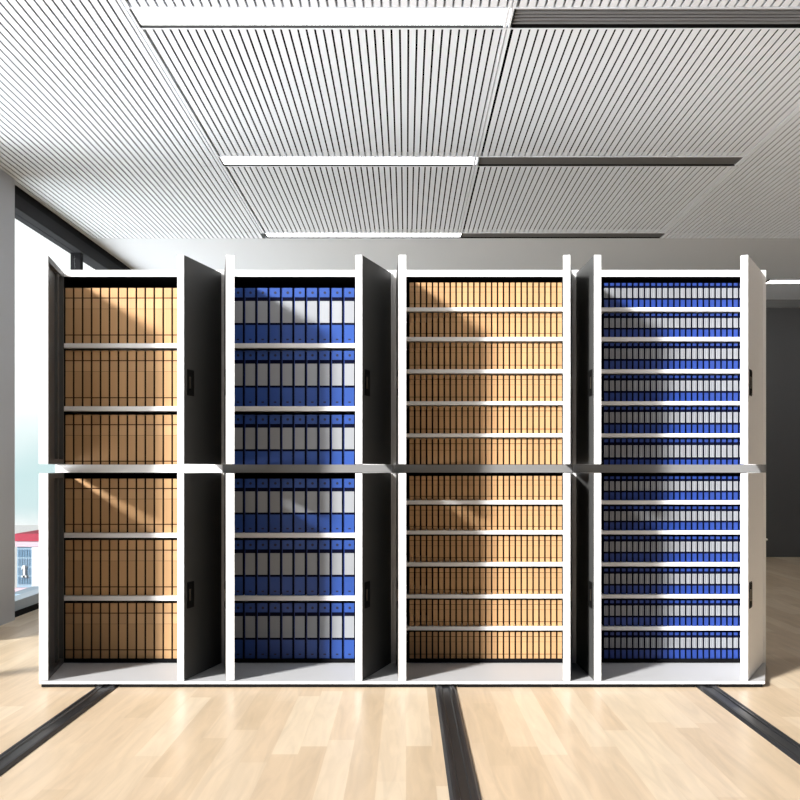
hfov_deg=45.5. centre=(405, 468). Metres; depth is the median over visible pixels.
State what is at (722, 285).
binder
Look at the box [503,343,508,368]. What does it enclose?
folder
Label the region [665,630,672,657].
binder
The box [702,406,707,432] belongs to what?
binder
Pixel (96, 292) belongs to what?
box
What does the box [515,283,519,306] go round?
folder
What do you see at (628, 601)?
binder
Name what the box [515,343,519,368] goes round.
folder
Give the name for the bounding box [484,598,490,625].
folder
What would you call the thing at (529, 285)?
folder
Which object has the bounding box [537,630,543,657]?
folder
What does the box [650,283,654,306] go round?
binder
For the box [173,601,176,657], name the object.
box
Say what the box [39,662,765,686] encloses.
plinth
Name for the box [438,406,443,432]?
folder
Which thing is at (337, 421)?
ring binder
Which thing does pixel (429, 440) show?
folder
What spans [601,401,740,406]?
shelf
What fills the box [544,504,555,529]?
folder
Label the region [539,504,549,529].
folder
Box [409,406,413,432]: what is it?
folder
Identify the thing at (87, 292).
box
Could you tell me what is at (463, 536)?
folder
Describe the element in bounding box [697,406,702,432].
binder
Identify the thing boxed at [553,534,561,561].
folder
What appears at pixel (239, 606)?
ring binder
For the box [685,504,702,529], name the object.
binder
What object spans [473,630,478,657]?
folder
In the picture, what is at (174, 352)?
box
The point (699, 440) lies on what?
binder
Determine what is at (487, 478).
folder
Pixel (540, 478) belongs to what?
folder
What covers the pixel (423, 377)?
folder
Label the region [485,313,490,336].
folder
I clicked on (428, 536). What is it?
folder
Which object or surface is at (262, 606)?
ring binder
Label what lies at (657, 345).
binder
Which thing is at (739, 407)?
binder
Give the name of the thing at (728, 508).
binder
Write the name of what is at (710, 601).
binder
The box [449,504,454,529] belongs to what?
folder
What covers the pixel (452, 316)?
folder
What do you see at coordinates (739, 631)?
binder
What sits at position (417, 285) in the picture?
folder
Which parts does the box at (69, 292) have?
spine panel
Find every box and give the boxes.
[65,288,74,342]
[65,351,74,405]
[65,415,74,464]
[65,478,83,532]
[65,538,81,594]
[65,601,77,657]
[74,288,83,342]
[74,351,83,405]
[74,415,83,464]
[74,478,92,532]
[74,538,90,594]
[74,601,86,657]
[83,288,91,342]
[83,351,91,405]
[83,415,91,464]
[83,478,101,532]
[83,538,99,594]
[83,601,95,657]
[92,288,100,342]
[92,351,100,405]
[92,415,100,464]
[92,478,109,532]
[92,538,107,594]
[92,601,104,657]
[101,288,109,342]
[101,351,109,405]
[101,415,109,464]
[101,478,118,532]
[101,538,116,594]
[101,601,113,657]
[110,288,118,342]
[110,351,118,405]
[110,415,118,464]
[110,478,127,532]
[110,538,125,594]
[110,601,122,657]
[119,288,127,342]
[119,351,127,405]
[119,415,127,464]
[119,478,135,532]
[119,538,134,594]
[119,601,130,657]
[128,288,136,342]
[128,351,136,405]
[128,415,136,464]
[128,478,144,532]
[128,538,142,594]
[128,601,139,657]
[137,288,145,342]
[137,351,145,405]
[137,415,145,464]
[137,478,153,532]
[137,538,151,594]
[137,601,148,657]
[146,288,154,342]
[146,351,154,405]
[146,415,154,464]
[146,478,161,532]
[146,538,160,594]
[146,601,157,657]
[155,288,163,342]
[155,351,163,405]
[155,415,163,464]
[155,478,170,532]
[155,538,168,594]
[155,601,166,657]
[164,288,172,342]
[164,351,172,405]
[164,415,172,464]
[164,478,176,532]
[164,538,176,594]
[164,601,175,657]
[173,288,176,342]
[173,351,176,405]
[173,415,184,464]
[173,479,176,532]
[173,539,176,594]
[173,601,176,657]
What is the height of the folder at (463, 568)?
0.144 m
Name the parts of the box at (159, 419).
spine panel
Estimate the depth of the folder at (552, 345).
5.32 m
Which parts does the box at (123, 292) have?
spine panel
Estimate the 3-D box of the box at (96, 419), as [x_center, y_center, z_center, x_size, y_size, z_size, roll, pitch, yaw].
[-1.729,-0.149,5.455,0.044,0.306,0.270,0,0,0]
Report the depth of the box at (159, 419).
5.32 m
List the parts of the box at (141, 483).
spine panel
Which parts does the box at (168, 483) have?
spine panel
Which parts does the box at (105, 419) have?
spine panel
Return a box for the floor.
[0,557,799,799]
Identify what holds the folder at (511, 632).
in the storage cabinet at (402, 277)
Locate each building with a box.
[15,530,38,591]
[15,586,38,595]
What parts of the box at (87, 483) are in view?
spine panel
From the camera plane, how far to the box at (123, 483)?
5.32 m
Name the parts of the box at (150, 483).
spine panel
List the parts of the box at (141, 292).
spine panel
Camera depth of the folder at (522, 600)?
5.32 m
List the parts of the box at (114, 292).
spine panel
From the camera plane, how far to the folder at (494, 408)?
5.32 m
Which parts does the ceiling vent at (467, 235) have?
blade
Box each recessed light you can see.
[128,1,515,28]
[218,152,480,166]
[264,229,461,238]
[766,279,799,283]
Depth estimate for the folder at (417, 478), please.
5.32 m
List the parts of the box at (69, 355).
spine panel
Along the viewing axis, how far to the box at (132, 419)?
5.32 m
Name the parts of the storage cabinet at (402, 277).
door, door, panel, door, door, handle, handle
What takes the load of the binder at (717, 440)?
in the storage cabinet at (587, 310)
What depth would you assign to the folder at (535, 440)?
5.32 m
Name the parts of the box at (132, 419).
spine panel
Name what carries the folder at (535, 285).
on the storage cabinet at (402, 277)
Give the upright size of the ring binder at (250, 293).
0.310 m
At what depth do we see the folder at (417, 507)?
5.32 m
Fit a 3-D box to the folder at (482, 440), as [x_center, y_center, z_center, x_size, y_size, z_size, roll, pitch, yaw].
[0.428,-0.083,5.455,0.026,0.175,0.270,0,0,0]
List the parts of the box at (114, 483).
spine panel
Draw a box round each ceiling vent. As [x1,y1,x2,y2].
[461,229,664,238]
[478,152,747,166]
[511,1,799,28]
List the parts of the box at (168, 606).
spine panel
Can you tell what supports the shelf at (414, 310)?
attached to the storage cabinet at (402, 277)
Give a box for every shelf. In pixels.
[64,343,176,350]
[64,406,176,414]
[64,532,176,537]
[64,595,176,600]
[234,343,354,351]
[234,406,354,414]
[234,532,354,537]
[234,594,354,600]
[406,307,562,321]
[406,337,562,349]
[406,369,562,379]
[406,401,562,409]
[406,433,562,438]
[406,498,562,503]
[406,526,562,533]
[406,556,562,565]
[406,586,562,597]
[406,615,562,629]
[601,307,740,314]
[601,337,740,343]
[601,369,740,375]
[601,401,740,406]
[601,433,740,438]
[601,500,740,503]
[601,530,740,533]
[601,561,740,565]
[601,593,740,597]
[601,624,740,629]
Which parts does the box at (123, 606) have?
spine panel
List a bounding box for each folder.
[409,283,413,306]
[409,313,413,336]
[409,343,413,368]
[409,375,413,400]
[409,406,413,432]
[409,438,413,464]
[409,476,413,499]
[409,504,413,529]
[409,534,413,561]
[409,566,413,593]
[409,598,413,625]
[409,630,413,657]
[415,283,419,306]
[415,313,419,336]
[415,343,419,368]
[415,375,419,400]
[415,406,419,432]
[415,438,419,464]
[415,476,419,499]
[415,504,419,529]
[415,534,419,561]
[415,566,419,593]
[415,598,419,625]
[415,630,419,657]
[421,283,425,306]
[421,313,425,336]
[421,343,425,368]
[421,375,425,400]
[421,406,425,432]
[421,438,425,464]
[421,476,425,499]
[421,504,425,529]
[421,534,425,561]
[421,566,425,593]
[421,598,425,625]
[421,630,425,657]
[426,283,431,306]
[426,313,431,336]
[426,343,431,368]
[426,375,431,400]
[426,406,431,432]
[426,438,431,464]
[426,476,431,499]
[426,504,431,529]
[426,534,431,561]
[426,566,431,593]
[426,598,431,625]
[426,630,431,657]
[432,283,437,306]
[432,313,437,336]
[432,343,437,368]
[432,375,437,400]
[432,406,437,432]
[432,438,437,464]
[432,476,437,499]
[432,504,437,529]
[432,534,437,561]
[432,566,437,593]
[432,598,437,625]
[432,630,437,657]
[437,504,443,529]
[437,534,443,561]
[437,566,443,593]
[437,598,443,625]
[437,630,443,657]
[438,283,443,306]
[438,313,443,336]
[438,343,443,368]
[438,375,443,400]
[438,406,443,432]
[438,438,443,464]
[438,476,443,499]
[443,504,449,529]
[443,534,449,561]
[443,566,449,593]
[443,598,449,625]
[443,630,449,657]
[444,283,449,306]
[444,313,449,336]
[444,343,449,368]
[444,375,449,400]
[444,406,449,432]
[444,438,449,464]
[444,476,449,499]
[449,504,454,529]
[449,534,454,561]
[449,566,454,593]
[449,598,454,625]
[449,630,454,657]
[450,283,454,306]
[450,313,454,336]
[450,343,454,368]
[450,375,454,400]
[450,406,454,432]
[450,438,454,464]
[450,476,454,499]
[454,504,460,529]
[454,534,460,561]
[455,283,460,306]
[455,313,460,336]
[455,343,460,368]
[455,375,460,400]
[455,406,460,432]
[455,438,460,464]
[455,476,460,499]
[455,566,460,593]
[455,598,460,625]
[455,630,460,657]
[460,504,466,529]
[460,534,466,561]
[460,566,466,593]
[461,283,466,306]
[461,313,466,336]
[461,343,466,368]
[461,375,466,400]
[461,406,466,432]
[461,438,466,464]
[461,476,466,499]
[461,598,466,625]
[461,630,466,657]
[466,504,472,529]
[466,534,472,561]
[466,566,472,593]
[467,283,472,306]
[467,313,472,336]
[467,343,472,368]
[467,375,472,400]
[467,406,472,432]
[467,438,472,464]
[467,476,472,499]
[467,598,472,625]
[467,630,472,657]
[471,504,478,529]
[472,534,478,561]
[472,566,478,593]
[473,283,478,306]
[473,313,478,336]
[473,343,478,368]
[473,375,478,400]
[473,406,478,432]
[473,438,478,464]
[473,476,478,499]
[473,598,478,625]
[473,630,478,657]
[477,504,484,529]
[478,534,484,561]
[478,566,484,593]
[478,598,484,625]
[479,283,484,306]
[479,313,484,336]
[479,343,484,368]
[479,375,484,400]
[479,406,484,432]
[479,438,484,464]
[479,476,484,499]
[479,630,484,657]
[482,504,490,529]
[483,534,490,561]
[484,566,490,593]
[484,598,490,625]
[484,630,490,657]
[485,283,490,306]
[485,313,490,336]
[485,343,490,368]
[485,375,490,400]
[485,406,490,432]
[485,438,490,464]
[485,476,490,499]
[488,504,496,529]
[489,534,496,561]
[490,566,496,593]
[490,598,496,625]
[490,630,496,657]
[491,283,496,306]
[491,313,496,336]
[491,343,496,368]
[491,375,496,400]
[491,406,496,432]
[491,438,496,464]
[491,476,496,499]
[494,504,502,529]
[495,534,502,561]
[495,566,502,593]
[496,598,502,625]
[496,630,502,657]
[497,283,502,306]
[497,313,502,336]
[497,343,502,368]
[497,375,502,400]
[497,406,502,432]
[497,438,502,464]
[497,476,502,499]
[499,504,508,529]
[501,534,508,561]
[501,566,508,593]
[502,598,508,625]
[502,630,508,657]
[503,283,508,306]
[503,313,508,336]
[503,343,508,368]
[503,375,508,400]
[503,406,508,432]
[503,438,508,464]
[503,476,508,499]
[505,504,514,529]
[506,534,514,561]
[507,566,514,593]
[508,598,514,625]
[508,630,514,657]
[509,283,514,306]
[509,313,514,336]
[509,343,514,368]
[509,375,514,400]
[509,406,514,432]
[509,438,514,464]
[509,476,514,499]
[511,504,519,529]
[512,534,519,561]
[513,566,519,593]
[513,598,519,625]
[514,630,519,657]
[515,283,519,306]
[515,313,519,336]
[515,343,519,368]
[515,375,519,400]
[515,406,519,432]
[515,438,519,464]
[515,476,519,499]
[516,504,525,529]
[518,534,525,561]
[519,566,525,593]
[519,598,525,625]
[520,283,525,306]
[520,313,525,336]
[520,343,525,368]
[520,375,525,400]
[520,406,525,432]
[520,438,525,464]
[520,476,525,499]
[520,630,525,657]
[522,504,531,529]
[524,534,531,561]
[524,566,531,593]
[525,598,531,625]
[525,630,531,657]
[526,283,531,306]
[526,313,531,336]
[526,343,531,368]
[526,375,531,400]
[526,406,531,432]
[526,438,531,464]
[526,476,531,499]
[528,504,537,529]
[530,534,537,561]
[530,566,537,593]
[531,598,537,625]
[531,630,537,657]
[532,283,537,306]
[532,313,537,336]
[532,343,537,368]
[532,375,537,400]
[532,406,537,432]
[532,438,537,464]
[532,476,537,499]
[533,504,543,529]
[535,534,543,561]
[536,566,543,593]
[537,598,543,625]
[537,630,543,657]
[538,283,543,306]
[538,313,543,336]
[538,343,543,368]
[538,375,543,400]
[538,406,543,432]
[538,438,543,464]
[538,476,543,499]
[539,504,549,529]
[541,534,549,561]
[542,566,549,593]
[543,598,549,625]
[543,630,549,657]
[544,283,549,306]
[544,313,549,336]
[544,343,549,368]
[544,375,549,400]
[544,406,549,432]
[544,438,549,464]
[544,476,549,499]
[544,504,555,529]
[547,534,555,561]
[548,566,555,593]
[549,598,555,625]
[549,630,555,657]
[550,283,555,306]
[550,313,555,336]
[550,343,555,368]
[550,375,555,400]
[550,406,555,432]
[550,438,555,464]
[550,476,555,499]
[550,504,561,529]
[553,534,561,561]
[554,566,561,593]
[554,598,561,625]
[555,630,561,657]
[556,283,561,306]
[556,313,561,336]
[556,343,561,368]
[556,375,561,400]
[556,406,561,432]
[556,438,561,464]
[556,476,561,499]
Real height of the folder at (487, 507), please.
0.136 m
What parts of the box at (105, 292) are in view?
spine panel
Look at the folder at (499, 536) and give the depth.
5.32 m
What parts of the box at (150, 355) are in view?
spine panel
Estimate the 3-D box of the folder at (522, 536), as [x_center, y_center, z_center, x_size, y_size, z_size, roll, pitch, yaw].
[0.659,0.446,5.455,0.026,0.145,0.270,0,0,0]
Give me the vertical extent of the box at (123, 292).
0.310 m
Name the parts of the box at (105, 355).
spine panel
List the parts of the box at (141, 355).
spine panel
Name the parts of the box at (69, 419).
spine panel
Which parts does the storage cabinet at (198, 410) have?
door, door, panel, handle, handle, door, door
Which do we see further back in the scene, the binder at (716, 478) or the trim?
the trim
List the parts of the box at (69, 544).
spine panel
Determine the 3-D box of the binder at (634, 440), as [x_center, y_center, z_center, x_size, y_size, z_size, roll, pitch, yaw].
[1.281,-0.083,5.455,0.028,0.175,0.270,0,0,0]
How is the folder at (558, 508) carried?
on the storage cabinet at (402, 277)
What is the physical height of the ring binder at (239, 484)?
0.300 m
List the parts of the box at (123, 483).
spine panel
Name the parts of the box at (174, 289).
spine panel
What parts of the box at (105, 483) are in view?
spine panel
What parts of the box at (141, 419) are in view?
spine panel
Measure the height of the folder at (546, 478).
0.135 m
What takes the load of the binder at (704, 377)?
on the storage cabinet at (587, 310)
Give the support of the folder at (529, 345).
on the storage cabinet at (402, 277)
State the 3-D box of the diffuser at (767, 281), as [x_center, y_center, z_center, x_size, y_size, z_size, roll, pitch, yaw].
[4.745,-2.124,10.806,1.302,0.008,0.187,0,0,0]
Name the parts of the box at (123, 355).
spine panel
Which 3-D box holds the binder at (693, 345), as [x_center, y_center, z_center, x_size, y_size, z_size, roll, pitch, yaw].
[1.609,-0.630,5.455,0.028,0.150,0.270,0,0,0]
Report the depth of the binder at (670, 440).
5.32 m
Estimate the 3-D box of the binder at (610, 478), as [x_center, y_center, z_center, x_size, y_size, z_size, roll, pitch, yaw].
[1.149,0.106,5.455,0.028,0.135,0.270,0,0,0]
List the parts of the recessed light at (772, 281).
trim frame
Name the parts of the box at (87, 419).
spine panel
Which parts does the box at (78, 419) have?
spine panel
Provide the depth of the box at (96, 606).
5.32 m
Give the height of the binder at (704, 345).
0.150 m
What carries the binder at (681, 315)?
on the storage cabinet at (587, 310)
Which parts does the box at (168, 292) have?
spine panel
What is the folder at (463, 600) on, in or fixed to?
on the storage cabinet at (402, 277)
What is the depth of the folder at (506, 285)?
5.32 m
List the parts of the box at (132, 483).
spine panel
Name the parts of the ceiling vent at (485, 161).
blade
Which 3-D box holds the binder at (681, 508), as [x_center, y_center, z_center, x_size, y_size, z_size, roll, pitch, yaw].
[1.544,0.274,5.455,0.028,0.136,0.270,0,0,0]
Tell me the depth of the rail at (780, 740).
4.15 m
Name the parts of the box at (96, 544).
spine panel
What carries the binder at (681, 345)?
on the storage cabinet at (587, 310)
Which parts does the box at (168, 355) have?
spine panel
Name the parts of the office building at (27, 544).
cornice, panel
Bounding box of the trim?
[766,300,799,307]
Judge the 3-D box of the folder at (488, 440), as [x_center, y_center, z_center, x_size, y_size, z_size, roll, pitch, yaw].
[0.461,-0.083,5.455,0.026,0.175,0.270,0,0,0]
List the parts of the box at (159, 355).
spine panel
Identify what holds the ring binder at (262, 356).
on the storage cabinet at (372, 410)
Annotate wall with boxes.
[0,169,14,625]
[766,308,799,556]
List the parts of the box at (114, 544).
spine panel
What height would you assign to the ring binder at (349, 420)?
0.306 m
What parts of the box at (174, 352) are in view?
spine panel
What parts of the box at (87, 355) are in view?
spine panel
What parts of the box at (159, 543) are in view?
spine panel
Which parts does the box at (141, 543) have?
spine panel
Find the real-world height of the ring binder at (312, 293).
0.310 m
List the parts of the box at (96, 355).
spine panel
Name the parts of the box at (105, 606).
spine panel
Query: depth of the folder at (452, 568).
5.32 m
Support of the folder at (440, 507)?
on the storage cabinet at (402, 277)
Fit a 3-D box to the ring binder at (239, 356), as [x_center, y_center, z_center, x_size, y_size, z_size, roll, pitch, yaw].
[-0.938,-0.505,5.455,0.063,0.311,0.271,0,0,0]
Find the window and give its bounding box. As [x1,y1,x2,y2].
[15,185,131,616]
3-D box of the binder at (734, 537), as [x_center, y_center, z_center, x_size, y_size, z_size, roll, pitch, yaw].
[1.839,0.446,5.455,0.028,0.145,0.270,0,0,0]
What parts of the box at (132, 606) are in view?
spine panel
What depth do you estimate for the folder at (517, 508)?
5.32 m
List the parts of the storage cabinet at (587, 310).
door, door, handle, handle, panel, handle, handle, door, door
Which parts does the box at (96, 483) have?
spine panel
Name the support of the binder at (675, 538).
on the storage cabinet at (587, 310)
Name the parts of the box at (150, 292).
spine panel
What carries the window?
in the wall at (7, 183)
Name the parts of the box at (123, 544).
spine panel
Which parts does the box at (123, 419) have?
spine panel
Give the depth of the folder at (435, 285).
5.32 m
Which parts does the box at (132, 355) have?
spine panel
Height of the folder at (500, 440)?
0.175 m
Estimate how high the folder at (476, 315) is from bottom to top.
0.137 m
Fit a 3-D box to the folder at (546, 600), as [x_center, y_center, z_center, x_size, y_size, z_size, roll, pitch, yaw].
[0.791,0.803,5.455,0.026,0.145,0.270,0,0,0]
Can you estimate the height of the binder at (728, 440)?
0.175 m
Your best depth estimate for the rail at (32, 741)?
4.05 m
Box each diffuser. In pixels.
[133,9,510,24]
[221,157,476,163]
[266,233,460,236]
[767,281,799,282]
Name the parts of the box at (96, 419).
spine panel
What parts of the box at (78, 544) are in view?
spine panel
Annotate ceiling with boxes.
[0,0,799,299]
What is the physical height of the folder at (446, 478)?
0.135 m
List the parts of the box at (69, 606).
spine panel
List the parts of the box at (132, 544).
spine panel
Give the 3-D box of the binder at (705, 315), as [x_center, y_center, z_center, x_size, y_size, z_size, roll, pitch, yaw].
[1.675,-0.802,5.455,0.028,0.137,0.270,0,0,0]
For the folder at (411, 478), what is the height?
0.135 m
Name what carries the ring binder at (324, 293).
on the storage cabinet at (372, 410)
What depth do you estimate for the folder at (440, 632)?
5.32 m
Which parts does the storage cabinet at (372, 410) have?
door, door, panel, handle, handle, door, door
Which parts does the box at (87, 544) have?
spine panel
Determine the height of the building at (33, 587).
21.456 m
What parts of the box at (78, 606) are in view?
spine panel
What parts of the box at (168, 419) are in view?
spine panel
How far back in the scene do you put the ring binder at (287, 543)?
5.32 m
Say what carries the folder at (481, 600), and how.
on the storage cabinet at (402, 277)
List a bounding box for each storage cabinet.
[39,255,222,680]
[223,255,392,680]
[393,255,572,680]
[572,255,767,680]
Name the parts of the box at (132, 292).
spine panel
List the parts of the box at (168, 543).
spine panel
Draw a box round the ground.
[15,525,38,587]
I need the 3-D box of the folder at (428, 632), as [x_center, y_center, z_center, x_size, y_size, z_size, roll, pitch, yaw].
[0.131,0.983,5.455,0.026,0.147,0.270,0,0,0]
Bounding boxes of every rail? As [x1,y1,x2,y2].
[0,685,118,775]
[435,685,481,799]
[695,685,799,764]
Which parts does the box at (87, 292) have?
spine panel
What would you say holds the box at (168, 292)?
on the storage cabinet at (198, 410)
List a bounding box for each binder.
[232,415,244,464]
[234,288,244,342]
[234,351,244,405]
[234,478,249,532]
[234,538,247,594]
[234,601,246,657]
[245,288,256,342]
[245,351,256,405]
[245,415,256,464]
[245,478,261,532]
[245,538,260,594]
[245,601,258,657]
[257,288,268,342]
[257,351,268,405]
[257,415,268,464]
[257,478,273,532]
[257,538,272,594]
[257,601,270,657]
[269,288,281,342]
[269,351,281,405]
[269,415,281,464]
[269,478,285,532]
[269,538,284,594]
[269,601,282,657]
[282,288,293,342]
[282,351,293,405]
[282,415,293,464]
[282,478,297,532]
[282,538,296,594]
[282,601,295,657]
[294,288,306,342]
[294,351,306,405]
[294,415,306,464]
[294,478,309,532]
[294,538,308,594]
[294,601,307,657]
[307,288,318,342]
[307,351,318,405]
[307,415,318,464]
[307,478,321,532]
[307,538,320,594]
[307,601,319,657]
[319,288,330,342]
[319,351,330,405]
[319,415,330,464]
[319,478,333,532]
[319,538,332,594]
[319,601,331,657]
[331,288,343,342]
[331,351,343,405]
[331,415,343,464]
[331,478,345,532]
[331,538,344,594]
[331,601,344,657]
[344,288,354,342]
[344,351,354,405]
[344,415,356,464]
[344,478,354,532]
[344,538,354,594]
[344,601,354,657]
[600,438,607,464]
[601,283,607,306]
[601,313,607,336]
[601,343,607,368]
[601,375,607,400]
[601,406,607,432]
[601,476,607,499]
[601,504,613,529]
[601,505,607,529]
[601,534,607,561]
[601,566,607,593]
[601,598,607,625]
[601,630,607,657]
[604,534,613,561]
[605,566,613,593]
[606,504,619,529]
[606,598,613,625]
[607,630,613,657]
[608,283,613,306]
[608,313,613,336]
[608,343,613,368]
[608,375,613,400]
[608,406,613,432]
[608,438,613,464]
[608,476,613,499]
[610,534,619,561]
[611,566,619,593]
[612,504,625,529]
[612,598,619,625]
[613,630,619,657]
[614,283,619,306]
[614,313,619,336]
[614,343,619,368]
[614,375,619,400]
[614,406,619,432]
[614,438,619,464]
[614,476,619,499]
[616,534,625,561]
[617,504,631,529]
[617,566,625,593]
[618,598,625,625]
[619,630,625,657]
[620,283,625,306]
[620,313,625,336]
[620,343,625,368]
[620,375,625,400]
[620,406,625,432]
[620,438,625,464]
[620,476,625,499]
[621,534,631,561]
[623,504,637,529]
[623,566,631,593]
[624,598,631,625]
[624,630,631,657]
[626,283,631,306]
[626,313,631,336]
[626,343,631,368]
[626,375,631,400]
[626,406,631,432]
[626,438,631,464]
[626,476,631,499]
[627,534,637,561]
[628,566,637,593]
[629,504,643,529]
[630,598,637,625]
[630,630,637,657]
[632,283,637,306]
[632,313,637,336]
[632,343,637,368]
[632,375,637,400]
[632,406,637,432]
[632,438,637,464]
[632,476,637,499]
[633,534,643,561]
[634,504,649,529]
[634,566,643,593]
[636,598,643,625]
[636,630,643,657]
[638,283,643,306]
[638,313,643,336]
[638,343,643,368]
[638,375,643,400]
[638,406,643,432]
[638,438,643,464]
[638,476,643,499]
[639,534,649,561]
[640,504,654,529]
[640,566,649,593]
[641,598,649,625]
[642,630,649,657]
[644,283,649,306]
[644,313,649,336]
[644,343,649,368]
[644,375,649,400]
[644,406,649,432]
[644,438,649,464]
[644,476,649,499]
[645,534,654,561]
[646,504,660,529]
[646,566,654,593]
[647,598,654,625]
[648,630,654,657]
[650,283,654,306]
[650,313,654,336]
[650,343,654,368]
[650,375,654,400]
[650,406,654,432]
[650,438,654,464]
[650,476,654,499]
[650,534,660,561]
[651,504,666,529]
[652,566,660,593]
[653,598,660,625]
[654,630,660,657]
[655,283,660,306]
[655,313,660,336]
[655,343,660,368]
[655,375,660,400]
[655,406,660,432]
[655,438,660,464]
[655,476,660,499]
[656,534,666,561]
[657,504,672,529]
[657,566,666,593]
[659,598,666,625]
[659,630,666,657]
[661,283,666,306]
[661,313,666,336]
[661,343,666,368]
[661,375,666,400]
[661,406,666,432]
[661,438,666,464]
[661,476,666,499]
[662,534,672,561]
[663,504,678,529]
[663,566,672,593]
[665,598,672,625]
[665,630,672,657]
[667,283,672,306]
[667,313,672,336]
[667,343,672,368]
[667,375,672,400]
[667,406,672,432]
[667,438,672,464]
[667,476,672,499]
[668,504,684,529]
[668,534,678,561]
[669,566,678,593]
[670,598,678,625]
[671,630,678,657]
[673,283,678,306]
[673,313,678,336]
[673,343,678,368]
[673,375,678,400]
[673,406,678,432]
[673,438,678,464]
[673,476,678,499]
[673,534,684,561]
[674,504,690,529]
[675,566,684,593]
[676,598,684,625]
[677,630,684,657]
[679,283,684,306]
[679,313,684,336]
[679,343,684,368]
[679,375,684,400]
[679,406,684,432]
[679,438,684,464]
[679,476,684,499]
[679,534,690,561]
[680,504,696,529]
[681,566,690,593]
[682,598,690,625]
[683,630,690,657]
[685,283,690,306]
[685,313,690,336]
[685,343,690,368]
[685,375,690,400]
[685,406,690,432]
[685,438,690,464]
[685,476,690,499]
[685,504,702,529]
[685,534,696,561]
[686,566,696,593]
[688,598,696,625]
[689,630,696,657]
[691,283,696,306]
[691,313,696,336]
[691,343,696,368]
[691,375,696,400]
[691,406,696,432]
[691,438,696,464]
[691,476,696,499]
[691,504,707,529]
[691,534,702,561]
[692,566,702,593]
[694,598,702,625]
[694,630,702,657]
[696,534,707,561]
[697,283,702,306]
[697,313,702,336]
[697,343,702,368]
[697,375,702,400]
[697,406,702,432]
[697,438,702,464]
[697,476,702,499]
[697,504,713,529]
[698,566,707,593]
[700,598,707,625]
[700,630,707,657]
[702,283,707,306]
[702,313,707,336]
[702,343,707,368]
[702,375,707,400]
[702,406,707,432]
[702,438,707,464]
[702,476,707,499]
[702,504,719,529]
[702,534,713,561]
[704,566,713,593]
[705,598,713,625]
[706,630,713,657]
[708,283,713,306]
[708,313,713,336]
[708,343,713,368]
[708,375,713,400]
[708,406,713,432]
[708,438,713,464]
[708,476,713,499]
[708,504,725,529]
[708,534,719,561]
[709,566,719,593]
[711,598,719,625]
[712,630,719,657]
[714,283,719,306]
[714,313,719,336]
[714,343,719,368]
[714,375,719,400]
[714,406,719,432]
[714,438,719,464]
[714,476,719,499]
[714,504,731,529]
[714,534,725,561]
[715,566,725,593]
[717,598,725,625]
[718,630,725,657]
[719,504,737,529]
[719,534,731,561]
[720,283,725,306]
[720,313,725,336]
[720,343,725,368]
[720,375,725,400]
[720,406,725,432]
[720,438,725,464]
[720,476,725,499]
[721,566,731,593]
[723,598,731,625]
[724,630,731,657]
[725,504,740,529]
[725,534,737,561]
[726,283,731,306]
[726,313,731,336]
[726,343,731,368]
[726,375,731,400]
[726,406,731,432]
[726,438,731,464]
[726,476,731,499]
[727,566,737,593]
[729,598,737,625]
[729,630,737,657]
[731,534,740,561]
[732,283,737,306]
[732,313,737,336]
[732,343,737,368]
[732,375,737,400]
[732,406,737,432]
[732,438,737,464]
[732,476,737,499]
[733,566,740,593]
[735,598,740,625]
[735,630,740,657]
[738,283,740,306]
[738,313,740,336]
[738,343,740,368]
[738,375,740,400]
[738,406,740,432]
[738,438,743,464]
[738,476,740,499]
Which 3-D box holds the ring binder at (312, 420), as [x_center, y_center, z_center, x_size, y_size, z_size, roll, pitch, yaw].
[-0.523,-0.149,5.455,0.063,0.306,0.271,0,0,0]
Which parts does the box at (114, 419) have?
spine panel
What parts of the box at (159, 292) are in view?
spine panel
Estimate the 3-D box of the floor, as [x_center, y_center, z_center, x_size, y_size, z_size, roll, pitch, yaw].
[1.285,1.170,4.615,9.030,0.120,15.230,0,0,0]
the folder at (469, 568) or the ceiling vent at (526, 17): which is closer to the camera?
the ceiling vent at (526, 17)
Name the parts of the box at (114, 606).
spine panel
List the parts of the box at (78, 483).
spine panel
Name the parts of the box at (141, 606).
spine panel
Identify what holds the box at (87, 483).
on the storage cabinet at (198, 410)
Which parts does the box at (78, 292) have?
spine panel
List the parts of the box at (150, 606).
spine panel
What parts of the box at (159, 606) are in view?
spine panel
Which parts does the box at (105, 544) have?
spine panel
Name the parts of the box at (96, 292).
spine panel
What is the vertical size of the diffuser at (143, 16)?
0.008 m
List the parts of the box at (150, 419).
spine panel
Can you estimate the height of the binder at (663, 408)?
0.152 m
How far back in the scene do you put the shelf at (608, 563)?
5.30 m
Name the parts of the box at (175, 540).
spine panel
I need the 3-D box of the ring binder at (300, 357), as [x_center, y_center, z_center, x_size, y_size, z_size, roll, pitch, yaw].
[-0.592,-0.505,5.455,0.063,0.311,0.271,0,0,0]
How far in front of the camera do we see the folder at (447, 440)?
5.32 m
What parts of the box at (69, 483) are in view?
spine panel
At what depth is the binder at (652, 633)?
5.32 m
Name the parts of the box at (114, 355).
spine panel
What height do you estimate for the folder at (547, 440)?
0.175 m
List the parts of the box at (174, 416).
spine panel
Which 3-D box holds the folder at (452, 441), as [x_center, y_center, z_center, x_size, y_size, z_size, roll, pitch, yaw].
[0.263,-0.083,5.455,0.026,0.175,0.270,0,0,0]
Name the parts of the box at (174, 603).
spine panel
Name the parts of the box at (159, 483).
spine panel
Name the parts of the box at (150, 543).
spine panel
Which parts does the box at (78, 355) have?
spine panel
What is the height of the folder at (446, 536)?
0.145 m
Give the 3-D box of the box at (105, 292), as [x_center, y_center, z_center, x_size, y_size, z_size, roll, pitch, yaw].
[-1.679,-0.854,5.455,0.044,0.310,0.270,0,0,0]
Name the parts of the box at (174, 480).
spine panel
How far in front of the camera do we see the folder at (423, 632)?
5.32 m
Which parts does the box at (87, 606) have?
spine panel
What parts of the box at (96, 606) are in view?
spine panel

